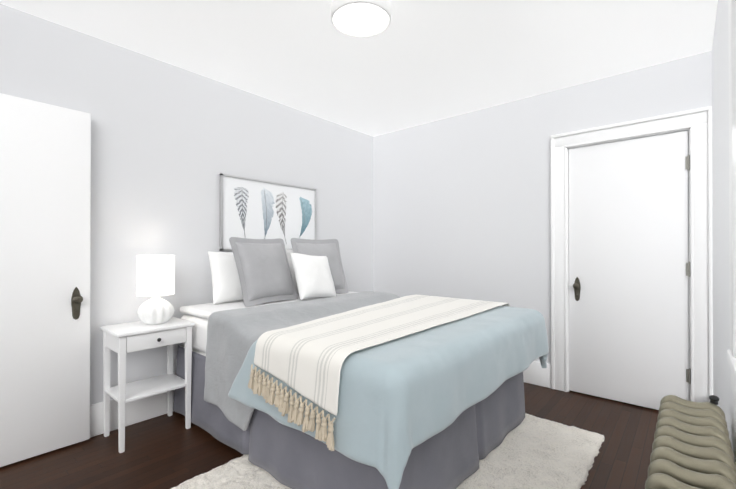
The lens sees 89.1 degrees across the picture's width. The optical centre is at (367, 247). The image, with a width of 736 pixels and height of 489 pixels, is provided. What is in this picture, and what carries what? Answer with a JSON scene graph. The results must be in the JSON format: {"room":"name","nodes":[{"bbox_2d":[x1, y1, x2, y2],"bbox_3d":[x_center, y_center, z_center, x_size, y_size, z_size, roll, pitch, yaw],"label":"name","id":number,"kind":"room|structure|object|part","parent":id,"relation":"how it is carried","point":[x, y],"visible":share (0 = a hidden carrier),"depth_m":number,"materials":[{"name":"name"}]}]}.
{"room":"bedroom","nodes":[
{"label":"bedroom","id":0,"kind":"room"},
{"bbox_2d":[0,3,372,404],"bbox_3d":[-1.224,-0.072,3.100,0.120,2.550,4.060,0,0,41],"label":"wall","id":1,"kind":"structure","parent":0,"point":[170,143],"depth_m":2.71,"materials":[{"name":"white paint"}]},
{"bbox_2d":[0,93,90,466],"bbox_3d":[-1.997,0.174,2.034,0.036,2.021,0.795,0,0,41],"label":"door","id":2,"kind":"structure","parent":1,"relation":"in","point":[45,160],"depth_m":2.15,"materials":[{"name":"white paint"}]},
{"bbox_2d":[71,287,82,319],"bbox_3d":[-1.748,0.336,2.251,0.058,0.197,0.049,0,0,41],"label":"door handle","id":3,"kind":"object","parent":2,"relation":"attached to","point":[76,299],"depth_m":2.26,"materials":[{"name":"brown metal"}]},
{"bbox_2d":[90,390,173,437],"bbox_3d":[-1.171,1.100,3.050,0.018,0.205,3.820,0,0,41],"label":"baseboard","id":4,"kind":"structure","parent":1,"relation":"attached to","point":[143,409],"depth_m":2.53,"materials":[{"name":"white paint"}]},
{"bbox_2d":[219,174,315,250],"bbox_3d":[-0.862,-0.286,3.404,0.033,0.620,1.010,0,0,41],"label":"picture frame","id":5,"kind":"object","parent":1,"relation":"attached to","point":[250,208],"visible":0.94,"depth_m":3.32,"materials":[{"name":"white paper"}]},
{"bbox_2d":[0,382,658,488],"bbox_3d":[-0.035,1.229,2.076,3.250,0.060,4.060,0,0,41],"label":"floor","id":6,"kind":"structure","parent":0,"point":[165,451],"depth_m":2.18,"materials":[{"name":"brown wood"}]},
{"bbox_2d":[100,317,194,452],"bbox_3d":[-1.428,0.850,2.436,0.359,0.700,0.450,0,0,41],"label":"nightstand","id":7,"kind":"object","parent":6,"relation":"on","point":[122,339],"visible":1,"depth_m":2.37,"materials":[{"name":"white paint"}]},
{"bbox_2d":[136,255,174,324],"bbox_3d":[-1.402,0.275,2.475,0.221,0.450,0.221,0,0,41],"label":"lamp","id":8,"kind":"object","parent":7,"relation":"on","point":[155,277],"visible":1,"depth_m":2.40,"materials":[{"name":"white ceramic"}]},
{"bbox_3d":[-1.402,0.179,2.475,0.221,0.260,0.221,0,0,41],"label":"lamp shade","id":9,"kind":"part","parent":8,"relation":"part of","materials":[{"name":"white fabric"}]},
{"bbox_2d":[171,413,603,488],"bbox_3d":[0.218,1.184,2.049,1.550,0.028,2.146,0,0,41],"label":"rug","id":10,"kind":"object","parent":6,"relation":"on","point":[531,452],"visible":0.19,"depth_m":2.01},
{"bbox_2d":[173,237,548,488],"bbox_3d":[-0.113,0.540,2.623,2.131,1.259,1.934,0,0,41],"label":"bed","id":11,"kind":"object","parent":10,"relation":"on","point":[309,370],"visible":1,"depth_m":1.87,"materials":[{"name":"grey fabric"}]},
{"bbox_3d":[-0.161,0.601,2.693,1.960,0.240,1.530,0,0,41],"label":"mattress","id":12,"kind":"part","parent":11,"relation":"part of","materials":[{"name":"fabric"}]},
{"bbox_2d":[208,251,242,303],"bbox_3d":[-0.978,0.225,3.046,0.175,0.420,0.660,-16,-10,39],"label":"pillow","id":13,"kind":"object","parent":11,"relation":"on","point":[226,284],"depth_m":2.84,"materials":[{"name":"white fabric"}]},
{"bbox_2d":[229,237,297,306],"bbox_3d":[-0.809,0.175,2.954,0.169,0.544,0.544,-24,-13,31],"label":"pillow","id":14,"kind":"object","parent":11,"relation":"on","point":[265,277],"depth_m":2.86,"materials":[{"name":"grey fabric"}]},
{"bbox_2d":[180,291,357,318],"bbox_3d":[-0.613,0.453,3.081,0.732,0.056,1.532,0,0,41],"label":"sheet","id":15,"kind":"object","parent":11,"relation":"on","point":[229,307],"depth_m":2.72,"materials":[{"name":"fabric"}]},
{"bbox_2d":[285,249,297,293],"bbox_3d":[-0.553,0.216,3.539,0.179,0.440,0.680,-13,-9,40],"label":"pillow","id":16,"kind":"object","parent":11,"relation":"on","point":[288,251],"depth_m":3.32,"materials":[{"name":"white fabric"}]},
{"bbox_2d":[204,291,399,430],"bbox_3d":[-0.204,0.706,2.728,0.837,0.602,1.725,0,0,41],"label":"blanket","id":17,"kind":"object","parent":11,"relation":"on","point":[231,333],"depth_m":2.25,"materials":[{"name":"fabric"}]},
{"bbox_2d":[290,252,335,299],"bbox_3d":[-0.442,0.235,3.074,0.158,0.420,0.420,-29,-22,33],"label":"pillow","id":18,"kind":"object","parent":11,"relation":"on","point":[314,279],"depth_m":2.98,"materials":[{"name":"white fabric"}]},
{"bbox_2d":[291,238,348,292],"bbox_3d":[-0.434,0.172,3.423,0.544,0.544,0.165,0,-18,-44],"label":"pillow","id":19,"kind":"object","parent":11,"relation":"on","point":[329,248],"depth_m":3.43,"materials":[{"name":"grey fabric"}]},
{"bbox_2d":[254,294,510,415],"bbox_3d":[0.175,0.525,2.401,0.850,0.236,1.900,0,0,41],"label":"throw","id":20,"kind":"object","parent":11,"relation":"on","point":[309,362],"depth_m":1.72,"materials":[{"name":"fabric"}]},
{"bbox_2d":[228,306,548,488],"bbox_3d":[0.290,0.644,2.306,1.113,0.438,1.896,0,0,41],"label":"duvet","id":21,"kind":"object","parent":11,"relation":"on","point":[392,381],"depth_m":1.62,"materials":[{"name":"fabric"}]},
{"bbox_2d":[645,395,735,488],"bbox_3d":[0.934,0.881,1.077,0.202,0.625,1.288,0,0,41],"label":"radiator","id":22,"kind":"object","parent":6,"relation":"on","point":[691,447],"visible":1,"depth_m":1.14,"materials":[{"name":"metal"}]},
{"bbox_2d":[0,0,717,136],"bbox_3d":[-0.035,-1.381,2.087,3.250,0.060,4.060,0,0,41],"label":"ceiling","id":23,"kind":"structure","parent":0,"point":[417,62],"depth_m":2.50,"materials":[{"name":"white paint"}]},
{"bbox_2d":[331,0,390,37],"bbox_3d":[-0.039,-1.307,2.090,0.338,0.088,0.338,0,0,41],"label":"ceiling light","id":24,"kind":"object","parent":23,"relation":"attached to","point":[361,18],"visible":0.98,"depth_m":2.06,"materials":[{"name":"white glass"}]},
{"bbox_2d":[373,50,712,400],"bbox_3d":[1.299,-0.070,3.546,3.130,2.550,0.140,0,0,41],"label":"wall","id":25,"kind":"structure","parent":0,"point":[461,206],"depth_m":3.56,"materials":[{"name":"white paint"}]},
{"bbox_2d":[523,361,550,387],"bbox_3d":[0.822,1.103,3.846,1.974,0.205,0.018,0,0,41],"label":"baseboard","id":26,"kind":"structure","parent":25,"relation":"attached to","point":[535,373],"depth_m":3.26,"materials":[{"name":"white paint"}]},
{"bbox_2d":[569,130,690,409],"bbox_3d":[1.985,0.181,2.884,0.782,2.018,0.051,0,0,41],"label":"door","id":27,"kind":"structure","parent":25,"relation":"in","point":[628,261],"depth_m":2.85,"materials":[{"name":"white paint"}]},
{"bbox_2d":[573,277,580,300],"bbox_3d":[1.708,0.339,3.066,0.049,0.197,0.058,0,0,41],"label":"door handle","id":28,"kind":"object","parent":27,"relation":"attached to","point":[576,286],"depth_m":3.08,"materials":[{"name":"brown metal"}]},
{"bbox_3d":[2.255,0.151,2.627,0.036,1.609,0.013,0,0,41],"label":"back door hinges","id":29,"kind":"part","parent":27,"relation":"part of","materials":[{"name":"silver metal"}]},
{"bbox_2d":[551,106,712,401],"bbox_3d":[1.989,0.121,2.913,1.016,2.163,0.138,0,0,41],"label":"door frame","id":30,"kind":"structure","parent":25,"relation":"attached to","point":[698,122],"depth_m":2.63,"materials":[{"name":"white paint"}]},
{"bbox_2d":[712,0,735,463],"bbox_3d":[1.153,-0.080,1.063,0.120,2.550,3.820,0,0,41],"label":"wall","id":31,"kind":"structure","parent":0,"point":[722,390],"depth_m":1.84,"materials":[{"name":"white paint"}]},
{"bbox_2d":[727,350,735,402],"bbox_3d":[0.834,0.406,0.709,0.146,0.125,1.370,0,0,41],"label":"window sill","id":32,"kind":"structure","parent":31,"relation":"attached to","point":[731,359],"depth_m":1.16,"materials":[{"name":"white paint"}]},
{"bbox_2d":[728,0,735,357],"bbox_3d":[0.791,-0.361,0.749,0.020,1.410,1.330,0,0,41],"label":"window","id":33,"kind":"structure","parent":31,"relation":"in","point":[732,132],"depth_m":1.18,"materials":[{"name":"white paint"}]}
]}

